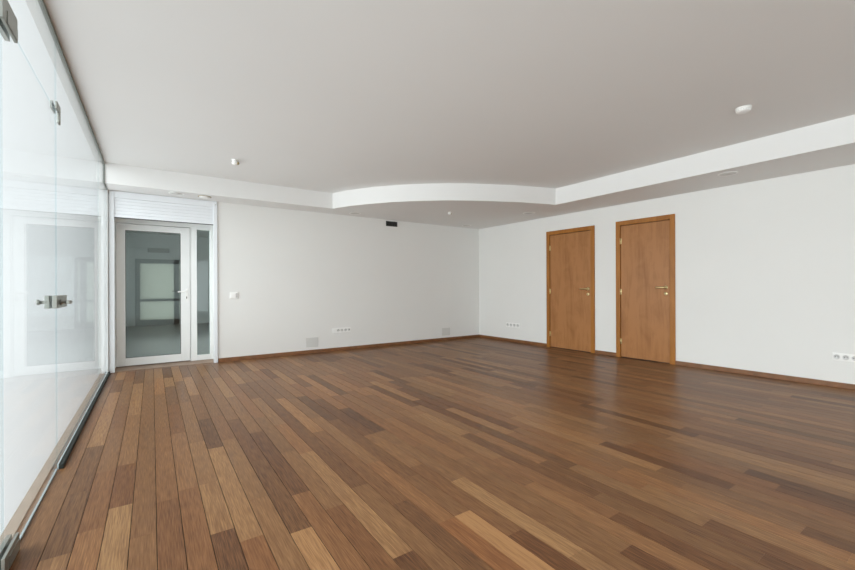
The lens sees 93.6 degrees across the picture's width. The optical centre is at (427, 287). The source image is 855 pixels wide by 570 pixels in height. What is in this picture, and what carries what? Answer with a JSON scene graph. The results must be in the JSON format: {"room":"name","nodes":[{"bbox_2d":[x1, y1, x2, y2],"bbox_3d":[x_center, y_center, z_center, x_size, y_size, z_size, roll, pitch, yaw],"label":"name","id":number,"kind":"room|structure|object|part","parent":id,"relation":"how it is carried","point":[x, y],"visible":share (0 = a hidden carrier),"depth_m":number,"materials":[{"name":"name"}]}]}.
{"room":"empty office room","nodes":[
{"label":"empty office room","id":0,"kind":"room"},
{"bbox_2d":[121,223,208,237],"bbox_3d":[-5.509,-1.625,8.969,3.130,0.150,7.383,0,0,-34],"label":"ceiling","id":1,"kind":"structure","parent":0,"point":[200,233],"depth_m":11.40,"materials":[{"name":"paint"}]},
{"bbox_2d":[126,233,209,325],"bbox_3d":[-7.535,-0.232,11.930,3.130,2.620,0.200,0,0,-34],"label":"wall","id":2,"kind":"structure","parent":0,"point":[137,244],"depth_m":11.69,"materials":[{"name":"grey paint"}]},
{"bbox_2d":[135,259,179,325],"bbox_3d":[-7.750,0.129,11.639,1.175,1.900,0.156,0,0,-34],"label":"door","id":3,"kind":"structure","parent":2,"relation":"in","point":[157,281],"depth_m":11.61,"materials":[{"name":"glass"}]},
{"bbox_2d":[148,248,168,252],"bbox_3d":[-7.781,-1.081,11.621,0.520,0.120,0.036,0,0,-34],"label":"air vent","id":4,"kind":"object","parent":2,"relation":"in","point":[159,250],"visible":1,"depth_m":11.62,"materials":[{"name":"grey metal"}]},
{"bbox_2d":[98,187,478,373],"bbox_3d":[-1.412,-0.207,7.044,6.740,2.525,0.420,0,0,-34],"label":"wall","id":5,"kind":"structure","parent":0,"point":[296,275],"depth_m":6.65,"materials":[{"name":"paint"}]},
{"bbox_2d":[38,0,107,189],"bbox_3d":[-0.903,-1.348,0.498,0.020,0.248,10.837,0,0,-34],"label":"trim","id":6,"kind":"structure","parent":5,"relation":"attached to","point":[42,4],"depth_m":2.63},
{"bbox_2d":[57,295,109,468],"bbox_3d":[-3.051,-0.201,3.655,0.034,2.524,3.191,0,0,-34],"label":"door","id":7,"kind":"structure","parent":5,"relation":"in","point":[70,446],"depth_m":2.88,"materials":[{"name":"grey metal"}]},
{"bbox_2d":[50,100,60,124],"bbox_3d":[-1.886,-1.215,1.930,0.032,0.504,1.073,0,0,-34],"label":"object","id":8,"kind":"structure","parent":7,"relation":"attached to","point":[56,107],"depth_m":2.34,"materials":[{"name":"silver metal"}]},
{"bbox_2d":[101,157,107,379],"bbox_3d":[-3.702,-0.204,4.582,0.010,2.512,0.918,0,0,-34],"label":"window","id":9,"kind":"structure","parent":5,"relation":"in","point":[104,189],"depth_m":4.68,"materials":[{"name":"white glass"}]},
{"bbox_2d":[107,190,108,371],"bbox_3d":[-3.989,-0.078,4.984,0.038,2.285,0.062,0,0,-34],"label":"trim","id":10,"kind":"structure","parent":5,"relation":"attached to","point":[107,190],"depth_m":4.97,"materials":[{"name":"grey metal"}]},
{"bbox_2d":[109,190,217,372],"bbox_3d":[-3.591,-0.079,5.519,1.215,2.285,0.416,0,0,-34],"label":"door","id":11,"kind":"structure","parent":5,"relation":"in","point":[128,209],"depth_m":5.48,"materials":[{"name":"white metal"}]},
{"bbox_2d":[114,198,212,223],"bbox_3d":[-3.489,-1.014,5.369,1.106,0.242,0.016,0,0,-34],"label":"roller shutter","id":12,"kind":"object","parent":5,"relation":"attached to","point":[125,208],"depth_m":5.34,"materials":[{"name":"metal"}]},
{"bbox_2d":[230,292,237,298],"bbox_3d":[-2.806,0.109,5.824,0.108,0.096,0.013,0,0,-34],"label":"light switch","id":13,"kind":"object","parent":5,"relation":"attached to","point":[233,295],"visible":1,"depth_m":5.82,"materials":[{"name":"white plastic"}]},
{"bbox_2d":[306,337,317,346],"bbox_3d":[-1.860,0.879,6.475,0.196,0.152,0.006,0,0,-34],"label":"cover plate","id":14,"kind":"object","parent":5,"relation":"attached to","point":[310,342],"visible":1,"depth_m":6.47,"materials":[{"name":"white plastic"}]},
{"bbox_2d":[333,327,350,332],"bbox_3d":[-1.443,0.712,6.758,0.320,0.082,0.012,0,0,-34],"label":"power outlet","id":15,"kind":"object","parent":5,"relation":"attached to","point":[345,329],"visible":1,"depth_m":6.75,"materials":[{"name":"white plastic"}]},
{"bbox_2d":[218,335,478,361],"bbox_3d":[-0.938,1.025,7.103,4.938,0.057,0.014,0,0,-34],"label":"baseboard","id":16,"kind":"structure","parent":5,"relation":"attached to","point":[468,336],"depth_m":6.70,"materials":[{"name":"brown wood"}]},
{"bbox_2d":[386,221,396,226],"bbox_3d":[-0.651,-1.162,7.307,0.231,0.088,0.010,0,0,-34],"label":"air vent","id":17,"kind":"object","parent":5,"relation":"in","point":[388,223],"visible":1,"depth_m":7.30,"materials":[{"name":"metal"}]},
{"bbox_2d":[442,328,449,335],"bbox_3d":[0.370,0.875,8.005,0.198,0.151,0.006,0,0,-34],"label":"cover plate","id":18,"kind":"object","parent":5,"relation":"attached to","point":[445,331],"visible":1,"depth_m":7.99,"materials":[{"name":"white plastic"}]},
{"bbox_2d":[9,323,854,569],"bbox_3d":[-0.686,1.129,5.408,7.040,0.153,18.700,0,0,-34],"label":"floor","id":19,"kind":"structure","parent":0,"point":[478,453],"depth_m":2.35,"materials":[{"name":"brown wood"}]},
{"bbox_2d":[0,373,102,544],"bbox_3d":[-0.954,1.052,0.493,0.045,0.004,10.897,0,0,-34],"label":"threshold","id":20,"kind":"object","parent":19,"relation":"on","point":[14,523],"visible":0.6,"depth_m":2.27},
{"bbox_3d":[0.294,-0.219,-1.244,0.010,2.512,6.615,0,0,-34],"label":"window","id":21,"kind":"structure","parent":19,"relation":"on","visible":0},
{"bbox_2d":[0,0,71,569],"bbox_3d":[-1.852,-0.011,1.890,0.151,2.134,1.068,0,0,-34],"label":"door","id":22,"kind":"structure","parent":21,"relation":"attached to","point":[9,548],"depth_m":1.57,"materials":[{"name":"silver metal"}]},
{"bbox_3d":[-1.607,-1.011,1.555,0.003,0.046,0.136,0,0,-34],"label":"plate","id":23,"kind":"part","parent":22,"relation":"part of","materials":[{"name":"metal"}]},
{"bbox_3d":[-1.599,1.025,1.555,0.003,0.046,0.136,0,0,-34],"label":"plate","id":24,"kind":"part","parent":22,"relation":"part of","materials":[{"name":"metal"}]},
{"bbox_3d":[-2.166,0.082,2.257,0.048,0.034,0.034,0,0,-34],"label":"lever handle","id":25,"kind":"part","parent":22,"relation":"part of","materials":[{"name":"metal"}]},
{"bbox_3d":[-2.068,0.082,2.293,0.051,0.034,0.087,0,0,-34],"label":"lever handle","id":26,"kind":"part","parent":22,"relation":"part of","materials":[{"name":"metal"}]},
{"bbox_2d":[25,0,854,192],"bbox_3d":[1.729,-1.581,2.474,6.720,0.200,11.517,0,0,-34],"label":"ceiling","id":27,"kind":"structure","parent":0,"point":[329,96],"depth_m":2.85,"materials":[{"name":"paint"}]},
{"bbox_2d":[231,159,238,165],"bbox_3d":[-2.207,-1.436,4.610,0.082,0.062,0.075,0,0,-34],"label":"ceiling sensor","id":28,"kind":"object","parent":27,"relation":"attached to","point":[234,161],"visible":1,"depth_m":4.59,"materials":[{"name":"white plastic"}]},
{"bbox_2d":[96,115,854,228],"bbox_3d":[1.710,-1.361,2.326,6.520,0.240,10.897,0,0,-34],"label":"ceiling border","id":29,"kind":"structure","parent":27,"relation":"attached to","point":[828,144],"depth_m":5.38,"materials":[{"name":"paint"}]},
{"bbox_2d":[168,192,183,194],"bbox_3d":[-3.256,-1.220,5.203,0.176,0.005,0.176,0,0,-34],"label":"recessed light","id":30,"kind":"object","parent":29,"relation":"in","point":[173,193],"visible":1,"depth_m":5.20,"materials":[{"name":"white plastic"}]},
{"bbox_2d":[198,195,211,198],"bbox_3d":[-2.995,-1.213,5.394,0.164,0.022,0.164,0,0,-34],"label":"recessed light","id":31,"kind":"object","parent":29,"relation":"in","point":[200,196],"visible":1,"depth_m":5.36,"materials":[{"name":"white metal"}]},
{"bbox_2d":[718,171,737,175],"bbox_3d":[3.285,-1.245,4.390,0.184,0.005,0.184,0,0,-34],"label":"recessed light","id":32,"kind":"object","parent":29,"relation":"in","point":[730,172],"visible":1,"depth_m":4.38,"materials":[{"name":"white plastic"}]},
{"bbox_2d":[735,105,751,113],"bbox_3d":[2.609,-1.466,3.316,0.110,0.037,0.110,0,0,-34],"label":"smoke detector","id":33,"kind":"object","parent":27,"relation":"attached to","point":[744,109],"visible":1,"depth_m":3.29,"materials":[{"name":"white plastic"}]},
{"bbox_2d":[479,164,854,383],"bbox_3d":[4.394,-0.229,4.127,0.200,2.525,11.027,0,0,-36],"label":"wall","id":34,"kind":"structure","parent":0,"point":[765,269],"depth_m":4.87,"materials":[{"name":"paint"}]},
{"bbox_2d":[479,335,546,346],"bbox_3d":[1.598,1.016,7.797,0.014,0.057,1.744,0,0,-36],"label":"baseboard","id":35,"kind":"structure","parent":34,"relation":"attached to","point":[481,336],"depth_m":7.69,"materials":[{"name":"brown wood"}]},
{"bbox_2d":[506,322,519,327],"bbox_3d":[1.643,0.721,7.734,0.013,0.086,0.342,0,0,-36],"label":"strip","id":36,"kind":"object","parent":34,"relation":"attached to","point":[515,325],"visible":1,"depth_m":7.71,"materials":[{"name":"white plastic"}]},
{"bbox_2d":[546,225,594,353],"bbox_3d":[2.385,0.027,6.727,0.132,2.028,0.916,0,0,-36],"label":"door","id":37,"kind":"structure","parent":34,"relation":"in","point":[570,253],"depth_m":6.68,"materials":[{"name":"brown wood"}]},
{"bbox_2d":[595,350,615,355],"bbox_3d":[2.752,1.011,6.209,0.014,0.057,0.350,0,0,-36],"label":"baseboard","id":38,"kind":"structure","parent":34,"relation":"attached to","point":[596,351],"depth_m":6.20,"materials":[{"name":"brown wood"}]},
{"bbox_2d":[616,214,675,364],"bbox_3d":[3.102,0.021,5.741,0.132,2.034,0.822,0,0,-36],"label":"door","id":39,"kind":"structure","parent":34,"relation":"in","point":[645,247],"depth_m":5.71,"materials":[{"name":"brown wood"}]},
{"bbox_2d":[675,361,854,389],"bbox_3d":[5.417,1.001,2.544,0.014,0.057,7.069,0,0,-36],"label":"baseboard","id":40,"kind":"structure","parent":34,"relation":"attached to","point":[688,364],"depth_m":4.58,"materials":[{"name":"brown wood"}]},
{"bbox_2d":[832,353,854,361],"bbox_3d":[4.319,0.714,4.053,0.013,0.078,0.330,0,0,-36],"label":"strip","id":41,"kind":"object","parent":34,"relation":"attached to","point":[835,356],"visible":1,"depth_m":4.12,"materials":[{"name":"white plastic"}]},
{"bbox_2d":[833,354,840,359],"bbox_3d":[4.239,0.714,4.158,0.003,0.059,0.059,0,0,-36],"label":"socket","id":42,"kind":"object","parent":41,"relation":"attached to","point":[835,356],"depth_m":4.16,"materials":[{"name":"white plastic"}]},
{"bbox_2d":[842,354,849,360],"bbox_3d":[4.278,0.714,4.105,0.003,0.059,0.059,0,0,-36],"label":"socket","id":43,"kind":"object","parent":41,"relation":"attached to","point":[845,357],"depth_m":4.10,"materials":[{"name":"white plastic"}]}
]}

